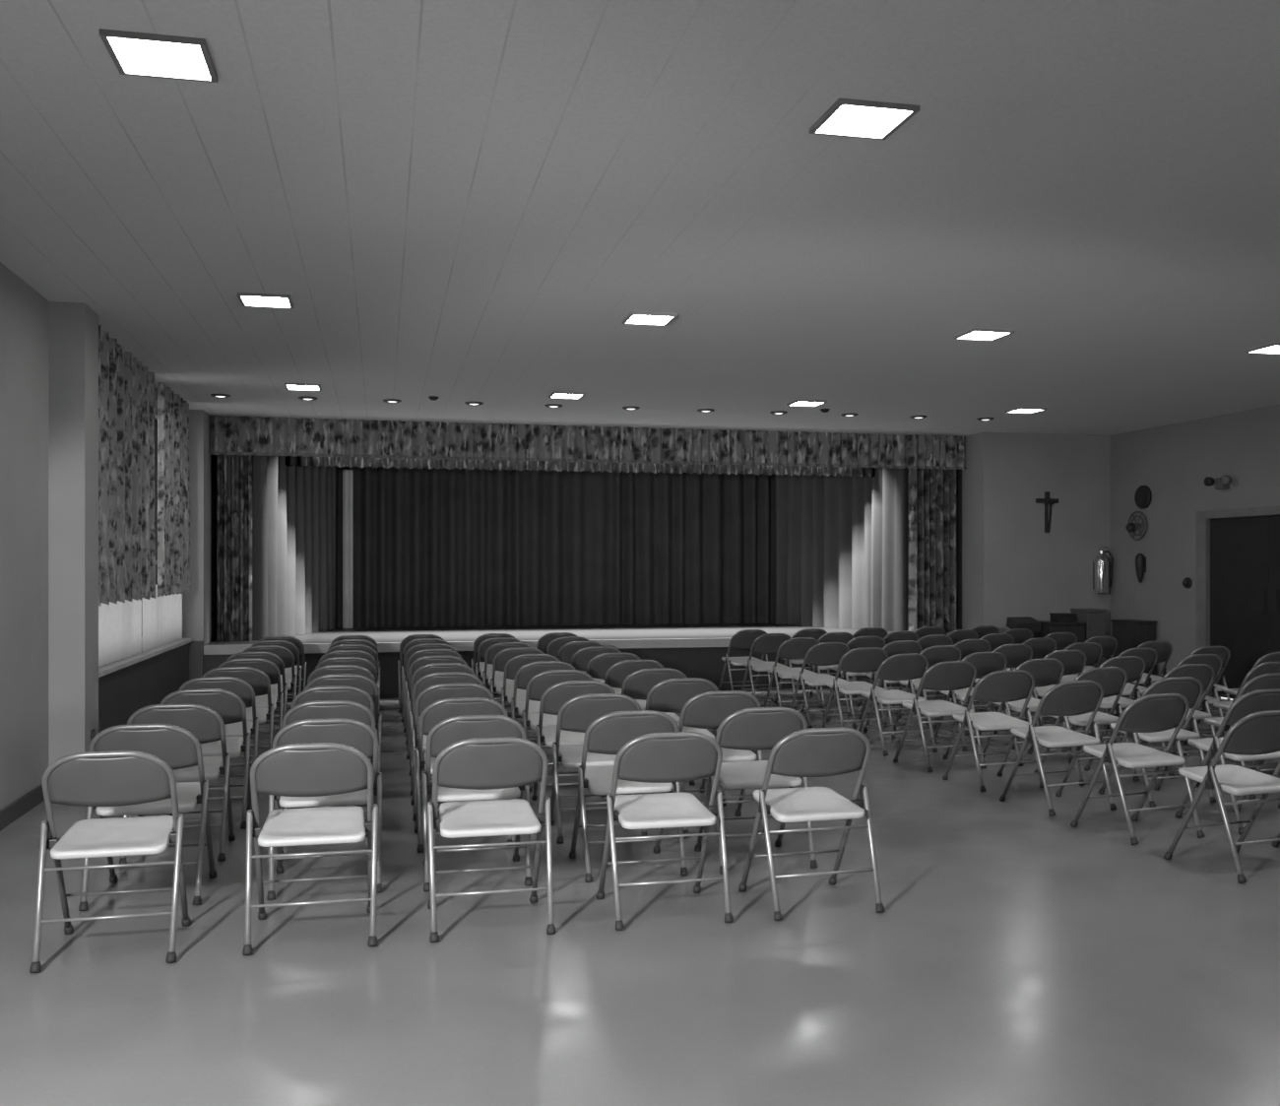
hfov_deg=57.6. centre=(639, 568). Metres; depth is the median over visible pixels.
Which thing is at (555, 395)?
recessed light
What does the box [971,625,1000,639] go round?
folding chair
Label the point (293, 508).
stage curtain
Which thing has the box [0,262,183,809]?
wall
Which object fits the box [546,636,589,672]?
folding chair
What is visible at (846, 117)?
recessed light
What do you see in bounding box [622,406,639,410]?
recessed light
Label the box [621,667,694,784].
folding chair
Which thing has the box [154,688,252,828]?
folding chair
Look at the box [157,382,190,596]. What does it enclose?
drape
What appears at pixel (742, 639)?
folding chair
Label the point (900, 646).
folding chair
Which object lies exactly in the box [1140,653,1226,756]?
folding chair
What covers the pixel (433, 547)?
curtain
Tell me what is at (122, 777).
folding chair
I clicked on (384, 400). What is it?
recessed light
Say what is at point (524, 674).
folding chair
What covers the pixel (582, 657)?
folding chair
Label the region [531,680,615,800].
folding chair
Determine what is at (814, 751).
folding chair
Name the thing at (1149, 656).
folding chair
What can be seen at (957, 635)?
folding chair
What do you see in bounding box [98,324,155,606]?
drape
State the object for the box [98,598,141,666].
cafe curtain
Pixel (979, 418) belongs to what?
recessed light
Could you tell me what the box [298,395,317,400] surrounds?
recessed light
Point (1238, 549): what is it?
door
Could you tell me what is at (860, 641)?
folding chair
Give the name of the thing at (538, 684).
folding chair
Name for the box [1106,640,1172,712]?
folding chair
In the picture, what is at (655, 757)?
folding chair
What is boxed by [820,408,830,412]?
ceiling fitting
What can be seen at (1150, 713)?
folding chair
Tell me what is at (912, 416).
recessed light
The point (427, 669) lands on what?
folding chair
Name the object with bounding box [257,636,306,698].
folding chair
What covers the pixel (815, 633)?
folding chair
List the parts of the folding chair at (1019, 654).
frame, backrest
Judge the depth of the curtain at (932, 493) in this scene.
14.70 m
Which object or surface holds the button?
attached to the wall at (1174, 461)
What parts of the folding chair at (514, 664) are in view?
leg, seat, backrest, frame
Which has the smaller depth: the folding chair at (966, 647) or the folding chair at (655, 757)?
the folding chair at (655, 757)
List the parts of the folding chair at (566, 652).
backrest, frame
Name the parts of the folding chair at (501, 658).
leg, seat, backrest, frame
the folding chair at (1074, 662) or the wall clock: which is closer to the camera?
the folding chair at (1074, 662)
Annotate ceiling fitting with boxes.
[428,395,439,400]
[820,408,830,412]
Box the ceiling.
[0,0,1279,436]
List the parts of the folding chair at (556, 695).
leg, seat, backrest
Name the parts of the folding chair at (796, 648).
leg, seat, backrest, leg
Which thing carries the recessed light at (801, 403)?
in the ceiling
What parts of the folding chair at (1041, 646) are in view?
backrest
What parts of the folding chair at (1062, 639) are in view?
frame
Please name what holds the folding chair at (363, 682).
on the floor
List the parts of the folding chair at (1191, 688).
leg, seat, backrest, leg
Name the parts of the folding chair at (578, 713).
leg, seat, backrest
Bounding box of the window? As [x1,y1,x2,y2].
[141,407,157,635]
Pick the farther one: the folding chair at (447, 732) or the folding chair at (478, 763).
the folding chair at (447, 732)
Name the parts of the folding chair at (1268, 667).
seat, frame, backrest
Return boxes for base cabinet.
[1032,620,1087,674]
[1070,608,1107,667]
[1111,619,1156,686]
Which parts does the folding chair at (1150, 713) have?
leg, seat, backrest, leg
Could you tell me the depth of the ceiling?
5.30 m
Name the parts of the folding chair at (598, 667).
backrest, frame, seat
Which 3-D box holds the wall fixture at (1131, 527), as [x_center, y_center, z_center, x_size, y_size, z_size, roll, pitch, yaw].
[5.985,-0.515,14.034,0.119,0.357,0.357,0,0,-13]
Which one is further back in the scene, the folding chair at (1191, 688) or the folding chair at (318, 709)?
the folding chair at (1191, 688)
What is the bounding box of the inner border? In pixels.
[285,455,874,477]
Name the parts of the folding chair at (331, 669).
backrest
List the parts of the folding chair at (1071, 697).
leg, seat, backrest, leg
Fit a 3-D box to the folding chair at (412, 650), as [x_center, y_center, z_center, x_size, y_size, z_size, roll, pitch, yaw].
[-1.860,1.038,10.342,0.488,0.770,0.489,0,0,-13]
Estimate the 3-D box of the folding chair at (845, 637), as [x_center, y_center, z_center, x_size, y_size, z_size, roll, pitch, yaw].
[1.973,1.038,12.132,0.488,0.770,0.489,0,0,-19]
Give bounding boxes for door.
[1196,505,1279,698]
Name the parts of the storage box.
lid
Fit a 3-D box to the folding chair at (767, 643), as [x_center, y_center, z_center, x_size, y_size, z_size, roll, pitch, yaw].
[1.299,1.038,11.936,0.488,0.770,0.489,0,0,-20]
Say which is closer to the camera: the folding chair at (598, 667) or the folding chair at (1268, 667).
the folding chair at (1268, 667)
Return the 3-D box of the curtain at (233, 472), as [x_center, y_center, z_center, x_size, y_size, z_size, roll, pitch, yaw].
[-4.492,-0.429,12.880,0.370,2.474,0.132,0,0,-13]
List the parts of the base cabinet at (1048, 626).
door, door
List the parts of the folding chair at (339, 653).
frame, backrest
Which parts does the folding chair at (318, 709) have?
frame, backrest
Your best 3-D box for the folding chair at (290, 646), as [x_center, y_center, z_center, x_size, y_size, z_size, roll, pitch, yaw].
[-3.379,1.038,10.757,0.488,0.770,0.489,0,0,-14]
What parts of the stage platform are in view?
panel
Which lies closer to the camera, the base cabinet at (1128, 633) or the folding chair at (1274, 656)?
the folding chair at (1274, 656)
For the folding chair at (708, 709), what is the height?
0.770 m
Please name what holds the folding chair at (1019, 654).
on the floor
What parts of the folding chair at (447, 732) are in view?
leg, backrest, seat, leg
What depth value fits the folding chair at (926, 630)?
13.13 m
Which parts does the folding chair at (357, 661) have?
backrest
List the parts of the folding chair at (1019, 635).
frame, backrest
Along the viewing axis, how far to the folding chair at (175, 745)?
4.94 m
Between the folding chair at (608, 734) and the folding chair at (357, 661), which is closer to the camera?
the folding chair at (608, 734)
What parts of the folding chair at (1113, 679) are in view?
leg, seat, backrest, leg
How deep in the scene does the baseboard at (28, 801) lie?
6.66 m
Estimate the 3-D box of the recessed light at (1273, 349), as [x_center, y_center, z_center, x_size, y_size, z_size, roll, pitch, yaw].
[4.824,-1.661,8.813,0.310,0.018,0.300,0,0,-13]
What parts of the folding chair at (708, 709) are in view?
leg, backrest, seat, leg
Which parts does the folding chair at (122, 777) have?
leg, backrest, seat, leg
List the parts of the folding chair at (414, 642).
leg, backrest, frame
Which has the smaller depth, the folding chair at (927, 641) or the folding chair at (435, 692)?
the folding chair at (435, 692)
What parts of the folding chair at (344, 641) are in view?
frame, backrest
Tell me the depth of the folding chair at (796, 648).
11.06 m
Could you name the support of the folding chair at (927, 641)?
on the floor
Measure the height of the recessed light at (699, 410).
0.021 m
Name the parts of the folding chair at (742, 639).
leg, seat, backrest, leg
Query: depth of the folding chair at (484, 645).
11.02 m
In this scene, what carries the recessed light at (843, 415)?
in the ceiling
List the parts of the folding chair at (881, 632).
backrest, frame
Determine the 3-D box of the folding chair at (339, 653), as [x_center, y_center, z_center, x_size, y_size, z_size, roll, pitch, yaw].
[-2.384,1.038,9.483,0.488,0.770,0.489,0,0,-14]
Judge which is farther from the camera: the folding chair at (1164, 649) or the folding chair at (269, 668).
the folding chair at (1164, 649)
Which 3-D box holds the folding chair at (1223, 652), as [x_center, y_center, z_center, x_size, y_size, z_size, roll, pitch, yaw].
[4.777,1.038,9.999,0.488,0.770,0.489,0,0,-18]
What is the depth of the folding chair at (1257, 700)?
6.32 m
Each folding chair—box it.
[29,750,191,972]
[78,723,217,910]
[119,703,235,863]
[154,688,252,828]
[178,676,258,803]
[201,666,274,757]
[218,657,283,741]
[226,650,287,728]
[242,644,297,715]
[242,742,378,955]
[250,640,301,706]
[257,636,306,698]
[266,717,382,899]
[280,700,379,853]
[291,685,377,761]
[304,673,382,770]
[307,664,375,717]
[315,656,379,691]
[318,649,378,687]
[325,643,380,706]
[327,639,380,673]
[330,635,379,666]
[397,634,444,711]
[401,638,450,720]
[402,642,455,732]
[404,648,462,744]
[406,654,467,759]
[408,662,476,775]
[409,671,484,795]
[410,682,494,820]
[414,697,512,852]
[421,714,532,891]
[427,736,555,942]
[471,633,515,693]
[475,637,521,701]
[482,641,532,704]
[490,646,544,720]
[500,653,559,732]
[511,660,577,768]
[521,669,593,790]
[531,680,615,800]
[536,632,576,664]
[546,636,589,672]
[550,693,647,843]
[557,640,604,680]
[569,709,687,882]
[571,645,621,688]
[585,652,640,694]
[596,731,733,930]
[604,659,664,709]
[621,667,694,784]
[633,677,726,806]
[668,690,764,836]
[694,705,817,873]
[718,629,773,700]
[738,726,884,920]
[740,633,798,707]
[763,637,826,717]
[775,628,833,699]
[790,641,856,728]
[799,632,860,707]
[821,646,895,739]
[826,636,892,715]
[848,627,891,697]
[857,640,928,726]
[858,652,937,755]
[862,630,918,704]
[893,634,957,707]
[893,644,969,737]
[893,660,986,771]
[895,626,946,693]
[925,629,978,702]
[931,651,1015,751]
[932,639,996,721]
[942,669,1043,791]
[956,633,1014,710]
[970,643,1039,733]
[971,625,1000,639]
[982,657,1072,766]
[992,637,1057,716]
[999,680,1116,816]
[1003,628,1040,698]
[1018,649,1090,732]
[1033,666,1139,785]
[1035,641,1110,727]
[1044,632,1077,650]
[1061,655,1152,752]
[1070,693,1204,844]
[1075,636,1123,710]
[1082,647,1157,742]
[1098,676,1215,807]
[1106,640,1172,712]
[1121,663,1221,778]
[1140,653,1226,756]
[1163,709,1279,882]
[1174,688,1279,833]
[1189,645,1230,731]
[1195,672,1279,799]
[1213,661,1279,768]
[1223,651,1279,695]
[1271,832,1279,847]
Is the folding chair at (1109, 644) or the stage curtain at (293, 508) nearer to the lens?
the folding chair at (1109, 644)
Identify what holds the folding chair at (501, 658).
on the floor
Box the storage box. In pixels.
[1049,612,1076,622]
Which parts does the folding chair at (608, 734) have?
leg, seat, backrest, leg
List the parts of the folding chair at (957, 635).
backrest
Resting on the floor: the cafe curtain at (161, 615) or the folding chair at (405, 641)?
the folding chair at (405, 641)
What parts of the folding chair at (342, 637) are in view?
frame, backrest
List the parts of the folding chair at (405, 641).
leg, backrest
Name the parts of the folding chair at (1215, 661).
backrest, seat, leg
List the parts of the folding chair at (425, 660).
leg, backrest, frame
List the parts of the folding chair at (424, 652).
leg, backrest, frame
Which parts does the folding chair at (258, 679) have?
backrest, seat, leg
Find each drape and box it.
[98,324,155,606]
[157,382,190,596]
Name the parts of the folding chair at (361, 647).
frame, backrest, leg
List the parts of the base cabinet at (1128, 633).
door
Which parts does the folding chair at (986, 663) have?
leg, seat, backrest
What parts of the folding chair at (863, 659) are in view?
leg, seat, backrest, leg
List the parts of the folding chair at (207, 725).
backrest, seat, leg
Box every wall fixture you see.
[1125,511,1147,540]
[1135,553,1146,581]
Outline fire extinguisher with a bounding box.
[1092,546,1112,593]
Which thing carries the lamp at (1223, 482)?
attached to the wall at (1174, 461)
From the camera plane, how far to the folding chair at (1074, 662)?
9.40 m
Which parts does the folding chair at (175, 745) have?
leg, backrest, seat, leg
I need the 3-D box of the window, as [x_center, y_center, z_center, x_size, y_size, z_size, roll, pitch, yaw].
[-4.492,-0.430,10.106,0.080,2.260,4.180,0,0,-13]
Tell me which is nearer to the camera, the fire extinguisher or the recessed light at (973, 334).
the recessed light at (973, 334)
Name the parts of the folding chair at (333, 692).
backrest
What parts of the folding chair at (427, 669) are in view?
leg, frame, backrest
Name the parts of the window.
pane, pane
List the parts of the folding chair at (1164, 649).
seat, backrest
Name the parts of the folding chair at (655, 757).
leg, seat, backrest, leg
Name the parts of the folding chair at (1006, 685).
leg, seat, backrest, leg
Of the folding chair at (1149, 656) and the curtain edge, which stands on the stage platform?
the curtain edge
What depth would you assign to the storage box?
14.13 m
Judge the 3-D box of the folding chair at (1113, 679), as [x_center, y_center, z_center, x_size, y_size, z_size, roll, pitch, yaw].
[3.018,1.038,7.892,0.488,0.770,0.489,0,0,-20]
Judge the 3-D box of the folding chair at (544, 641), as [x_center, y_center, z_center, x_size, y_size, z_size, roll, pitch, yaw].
[-0.860,1.038,12.067,0.488,0.770,0.489,0,0,-13]
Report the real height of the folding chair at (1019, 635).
0.770 m
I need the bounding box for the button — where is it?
[1182,576,1192,587]
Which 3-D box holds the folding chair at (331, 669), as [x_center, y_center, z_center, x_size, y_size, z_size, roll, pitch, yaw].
[-2.061,1.038,8.062,0.488,0.770,0.489,0,0,-11]
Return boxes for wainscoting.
[98,640,203,732]
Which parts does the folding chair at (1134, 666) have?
seat, backrest, leg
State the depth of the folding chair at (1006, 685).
7.54 m
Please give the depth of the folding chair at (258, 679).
7.80 m
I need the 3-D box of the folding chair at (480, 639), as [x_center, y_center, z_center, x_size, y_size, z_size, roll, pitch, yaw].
[-1.482,1.038,11.918,0.488,0.770,0.489,0,0,-11]
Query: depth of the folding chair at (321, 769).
4.41 m
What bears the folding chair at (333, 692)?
on the floor
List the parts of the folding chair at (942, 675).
leg, seat, backrest, leg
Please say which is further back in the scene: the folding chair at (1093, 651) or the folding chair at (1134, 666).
the folding chair at (1093, 651)
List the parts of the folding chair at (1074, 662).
leg, seat, backrest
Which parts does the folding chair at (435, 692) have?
leg, seat, backrest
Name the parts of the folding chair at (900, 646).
leg, seat, backrest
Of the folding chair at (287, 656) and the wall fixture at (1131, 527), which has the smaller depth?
the folding chair at (287, 656)
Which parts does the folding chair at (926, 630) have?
backrest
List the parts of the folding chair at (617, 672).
backrest, frame, seat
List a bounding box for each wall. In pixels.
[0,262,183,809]
[183,409,210,644]
[210,453,961,641]
[961,432,1110,668]
[1110,404,1279,676]
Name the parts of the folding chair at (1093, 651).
seat, backrest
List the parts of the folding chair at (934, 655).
leg, seat, backrest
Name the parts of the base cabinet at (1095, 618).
door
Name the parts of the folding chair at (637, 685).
backrest, frame, seat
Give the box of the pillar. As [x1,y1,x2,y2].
[48,301,98,766]
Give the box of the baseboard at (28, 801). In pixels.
[0,783,44,831]
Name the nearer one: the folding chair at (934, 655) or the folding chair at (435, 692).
the folding chair at (435, 692)
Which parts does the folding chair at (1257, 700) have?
leg, seat, backrest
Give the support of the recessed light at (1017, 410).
in the ceiling
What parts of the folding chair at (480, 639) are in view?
seat, backrest, frame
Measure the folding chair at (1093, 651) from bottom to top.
0.770 m
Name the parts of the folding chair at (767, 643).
leg, seat, backrest, leg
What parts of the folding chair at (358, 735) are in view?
leg, seat, backrest, leg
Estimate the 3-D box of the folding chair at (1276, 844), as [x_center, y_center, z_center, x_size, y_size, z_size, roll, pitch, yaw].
[3.514,1.038,5.786,0.488,0.770,0.489,0,0,-18]
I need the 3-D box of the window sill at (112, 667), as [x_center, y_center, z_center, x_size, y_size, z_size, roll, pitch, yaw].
[-4.237,0.748,9.927,0.100,0.035,4.680,0,0,-13]
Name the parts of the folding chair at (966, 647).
frame, backrest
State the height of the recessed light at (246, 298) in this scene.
0.018 m
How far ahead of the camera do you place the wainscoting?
10.00 m
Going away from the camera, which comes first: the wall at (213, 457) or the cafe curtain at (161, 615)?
the cafe curtain at (161, 615)
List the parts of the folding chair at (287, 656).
backrest, seat, leg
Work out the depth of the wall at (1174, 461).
13.42 m
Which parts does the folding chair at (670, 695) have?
frame, backrest, seat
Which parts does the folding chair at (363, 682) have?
frame, backrest, leg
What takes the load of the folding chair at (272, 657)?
on the floor
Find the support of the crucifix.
attached to the wall at (1011, 567)
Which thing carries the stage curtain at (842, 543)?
hanging from the ceiling
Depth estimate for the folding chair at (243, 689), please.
7.08 m
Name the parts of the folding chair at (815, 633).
seat, backrest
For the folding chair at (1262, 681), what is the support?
on the floor
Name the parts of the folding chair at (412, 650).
leg, backrest, frame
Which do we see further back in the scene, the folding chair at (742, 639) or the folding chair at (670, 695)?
the folding chair at (742, 639)
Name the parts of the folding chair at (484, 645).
seat, backrest, frame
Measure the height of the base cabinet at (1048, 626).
0.770 m
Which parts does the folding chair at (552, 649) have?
backrest, frame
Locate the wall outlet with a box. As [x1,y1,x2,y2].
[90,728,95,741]
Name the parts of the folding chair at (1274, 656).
seat, frame, backrest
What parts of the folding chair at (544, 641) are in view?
backrest, frame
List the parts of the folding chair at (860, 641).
leg, seat, frame, backrest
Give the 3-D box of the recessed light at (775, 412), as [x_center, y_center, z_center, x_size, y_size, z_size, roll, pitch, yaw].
[1.485,-1.659,12.450,0.184,0.021,0.184,0,0,-13]
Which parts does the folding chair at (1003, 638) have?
backrest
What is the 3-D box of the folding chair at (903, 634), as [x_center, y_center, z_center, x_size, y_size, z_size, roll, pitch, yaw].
[2.690,1.038,12.364,0.488,0.770,0.489,0,0,-20]
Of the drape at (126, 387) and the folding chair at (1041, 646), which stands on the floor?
the folding chair at (1041, 646)
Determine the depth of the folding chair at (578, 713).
6.10 m
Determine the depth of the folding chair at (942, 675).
8.26 m
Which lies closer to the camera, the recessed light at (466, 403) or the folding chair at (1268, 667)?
the folding chair at (1268, 667)
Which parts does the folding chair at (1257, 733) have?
leg, seat, backrest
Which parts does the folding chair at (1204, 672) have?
leg, frame, backrest, seat, leg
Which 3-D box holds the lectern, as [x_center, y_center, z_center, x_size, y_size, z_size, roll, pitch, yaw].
[4.637,1.006,14.062,0.320,0.828,0.280,0,0,-13]
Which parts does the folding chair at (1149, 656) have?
seat, backrest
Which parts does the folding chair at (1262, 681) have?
seat, backrest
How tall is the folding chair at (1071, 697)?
0.770 m
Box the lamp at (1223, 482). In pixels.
[1204,474,1231,489]
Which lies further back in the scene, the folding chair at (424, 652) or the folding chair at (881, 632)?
the folding chair at (881, 632)
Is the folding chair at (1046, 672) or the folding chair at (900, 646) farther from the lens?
the folding chair at (900, 646)
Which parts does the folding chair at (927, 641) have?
backrest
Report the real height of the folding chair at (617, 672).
0.770 m
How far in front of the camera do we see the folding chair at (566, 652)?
10.47 m
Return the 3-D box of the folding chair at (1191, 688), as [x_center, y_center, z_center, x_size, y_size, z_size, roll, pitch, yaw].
[3.179,1.038,7.175,0.488,0.770,0.489,0,0,-18]
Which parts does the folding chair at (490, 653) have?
leg, seat, backrest, frame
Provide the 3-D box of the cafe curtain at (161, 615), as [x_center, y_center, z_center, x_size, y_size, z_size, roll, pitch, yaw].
[-4.502,0.435,11.015,0.030,0.570,2.020,0,0,-13]
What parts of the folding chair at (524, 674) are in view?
leg, seat, frame, backrest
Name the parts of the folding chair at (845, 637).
leg, seat, backrest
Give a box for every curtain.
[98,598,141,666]
[141,584,182,651]
[216,454,252,641]
[252,454,335,639]
[335,465,775,627]
[775,467,908,631]
[907,468,957,632]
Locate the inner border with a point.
(290, 461)
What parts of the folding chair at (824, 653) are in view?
leg, seat, backrest, leg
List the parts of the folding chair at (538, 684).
leg, seat, frame, backrest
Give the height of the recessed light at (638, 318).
0.018 m
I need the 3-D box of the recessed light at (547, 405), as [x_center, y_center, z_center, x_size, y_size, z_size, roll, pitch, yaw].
[-0.884,-1.659,11.922,0.184,0.021,0.184,0,0,-13]
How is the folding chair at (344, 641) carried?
on the floor
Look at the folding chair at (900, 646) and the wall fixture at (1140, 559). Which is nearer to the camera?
the folding chair at (900, 646)
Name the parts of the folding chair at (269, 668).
backrest, seat, leg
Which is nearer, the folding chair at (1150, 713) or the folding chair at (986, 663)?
the folding chair at (1150, 713)
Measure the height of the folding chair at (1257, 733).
0.770 m
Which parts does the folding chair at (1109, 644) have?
seat, frame, backrest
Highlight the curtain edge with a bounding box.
[342,469,352,628]
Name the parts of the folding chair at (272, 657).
backrest, seat, leg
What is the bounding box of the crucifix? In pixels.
[1035,491,1058,532]
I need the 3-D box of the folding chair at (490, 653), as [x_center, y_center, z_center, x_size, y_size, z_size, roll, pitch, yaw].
[-1.181,1.038,10.507,0.488,0.770,0.489,0,0,-11]
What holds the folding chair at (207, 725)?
on the floor
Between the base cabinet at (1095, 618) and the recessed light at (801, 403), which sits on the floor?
the base cabinet at (1095, 618)
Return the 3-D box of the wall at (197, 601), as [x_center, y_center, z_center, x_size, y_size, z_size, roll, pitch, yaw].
[-4.767,-0.125,12.539,0.200,3.090,0.550,0,0,-13]
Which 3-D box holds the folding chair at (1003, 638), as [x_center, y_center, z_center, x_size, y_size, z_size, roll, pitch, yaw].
[3.540,1.038,11.883,0.488,0.770,0.489,0,0,-19]
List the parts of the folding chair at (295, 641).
frame, backrest, seat, leg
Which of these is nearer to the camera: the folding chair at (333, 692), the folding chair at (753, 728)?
the folding chair at (753, 728)
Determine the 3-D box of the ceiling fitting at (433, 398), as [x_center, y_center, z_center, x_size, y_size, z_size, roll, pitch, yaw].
[-2.011,-1.653,11.344,0.100,0.034,0.098,0,0,-13]
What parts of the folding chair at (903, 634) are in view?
backrest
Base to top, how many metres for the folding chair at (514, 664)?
0.770 m
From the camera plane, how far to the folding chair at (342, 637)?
11.42 m
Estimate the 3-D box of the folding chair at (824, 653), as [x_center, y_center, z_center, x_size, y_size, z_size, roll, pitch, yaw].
[1.626,1.038,10.499,0.488,0.770,0.489,0,0,-21]
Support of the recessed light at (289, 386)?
in the ceiling
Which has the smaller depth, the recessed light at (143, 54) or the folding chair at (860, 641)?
the recessed light at (143, 54)
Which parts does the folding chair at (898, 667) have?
leg, seat, backrest, leg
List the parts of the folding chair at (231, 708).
backrest, seat, leg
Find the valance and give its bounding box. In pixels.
[210,415,965,469]
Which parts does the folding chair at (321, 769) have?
leg, seat, backrest, leg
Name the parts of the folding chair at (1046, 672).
leg, seat, backrest, leg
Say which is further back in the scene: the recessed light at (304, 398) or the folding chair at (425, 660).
the recessed light at (304, 398)
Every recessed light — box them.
[99,28,217,82]
[210,393,230,397]
[237,292,293,308]
[284,383,321,390]
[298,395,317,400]
[383,398,401,402]
[464,401,483,405]
[544,403,562,407]
[548,391,584,398]
[622,311,677,325]
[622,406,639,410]
[697,408,714,412]
[769,410,787,414]
[786,399,826,406]
[809,97,919,139]
[840,413,858,416]
[909,415,927,418]
[953,327,1014,340]
[976,417,994,421]
[1004,407,1046,413]
[1245,342,1279,354]
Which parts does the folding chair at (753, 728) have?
leg, seat, backrest, leg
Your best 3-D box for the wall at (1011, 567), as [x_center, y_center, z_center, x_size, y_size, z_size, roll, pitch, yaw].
[5.004,-0.125,14.713,1.740,3.090,0.550,0,0,-13]
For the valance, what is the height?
0.432 m
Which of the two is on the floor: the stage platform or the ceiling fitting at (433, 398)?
the stage platform
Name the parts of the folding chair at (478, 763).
leg, seat, backrest, leg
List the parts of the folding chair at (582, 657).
backrest, frame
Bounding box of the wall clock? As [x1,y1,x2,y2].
[1134,485,1151,509]
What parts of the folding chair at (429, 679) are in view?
leg, backrest, frame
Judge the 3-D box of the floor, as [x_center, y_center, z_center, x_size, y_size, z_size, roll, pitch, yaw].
[1.857,1.520,7.584,11.580,0.200,20.400,0,0,-13]
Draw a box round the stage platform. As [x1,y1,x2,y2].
[203,622,974,701]
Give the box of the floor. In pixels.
[0,685,1279,1105]
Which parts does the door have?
push plate, push plate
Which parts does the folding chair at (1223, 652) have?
backrest, seat, leg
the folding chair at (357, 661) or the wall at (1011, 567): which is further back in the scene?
the wall at (1011, 567)
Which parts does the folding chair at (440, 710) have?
leg, seat, backrest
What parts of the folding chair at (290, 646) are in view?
backrest, seat, leg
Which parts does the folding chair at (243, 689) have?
backrest, frame, seat, leg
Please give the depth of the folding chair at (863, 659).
9.68 m
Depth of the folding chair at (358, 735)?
5.10 m
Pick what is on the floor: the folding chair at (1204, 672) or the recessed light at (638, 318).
the folding chair at (1204, 672)
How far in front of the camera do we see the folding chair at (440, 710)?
5.91 m
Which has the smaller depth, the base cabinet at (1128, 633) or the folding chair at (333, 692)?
the folding chair at (333, 692)
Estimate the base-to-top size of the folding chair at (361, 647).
0.770 m
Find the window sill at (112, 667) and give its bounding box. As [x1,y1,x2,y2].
[98,638,192,677]
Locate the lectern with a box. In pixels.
[1006,616,1041,632]
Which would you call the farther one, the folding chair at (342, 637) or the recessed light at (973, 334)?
the folding chair at (342, 637)
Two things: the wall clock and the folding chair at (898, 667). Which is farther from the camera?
the wall clock
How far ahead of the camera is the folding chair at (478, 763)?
4.55 m
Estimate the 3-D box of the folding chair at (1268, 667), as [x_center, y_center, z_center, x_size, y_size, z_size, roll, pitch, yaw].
[4.404,1.038,8.349,0.488,0.770,0.489,0,0,-19]
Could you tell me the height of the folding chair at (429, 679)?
0.770 m
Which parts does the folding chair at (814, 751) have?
leg, seat, backrest, leg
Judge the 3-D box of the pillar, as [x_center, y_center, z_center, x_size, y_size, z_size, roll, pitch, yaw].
[-3.636,-0.125,7.479,0.210,3.090,0.360,0,0,-13]
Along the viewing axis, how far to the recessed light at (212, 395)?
11.18 m
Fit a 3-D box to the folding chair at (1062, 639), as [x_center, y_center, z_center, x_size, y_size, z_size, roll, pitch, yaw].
[4.268,1.038,12.119,0.488,0.770,0.489,0,0,-18]
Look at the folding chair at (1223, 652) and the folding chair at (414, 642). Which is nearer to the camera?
the folding chair at (1223, 652)

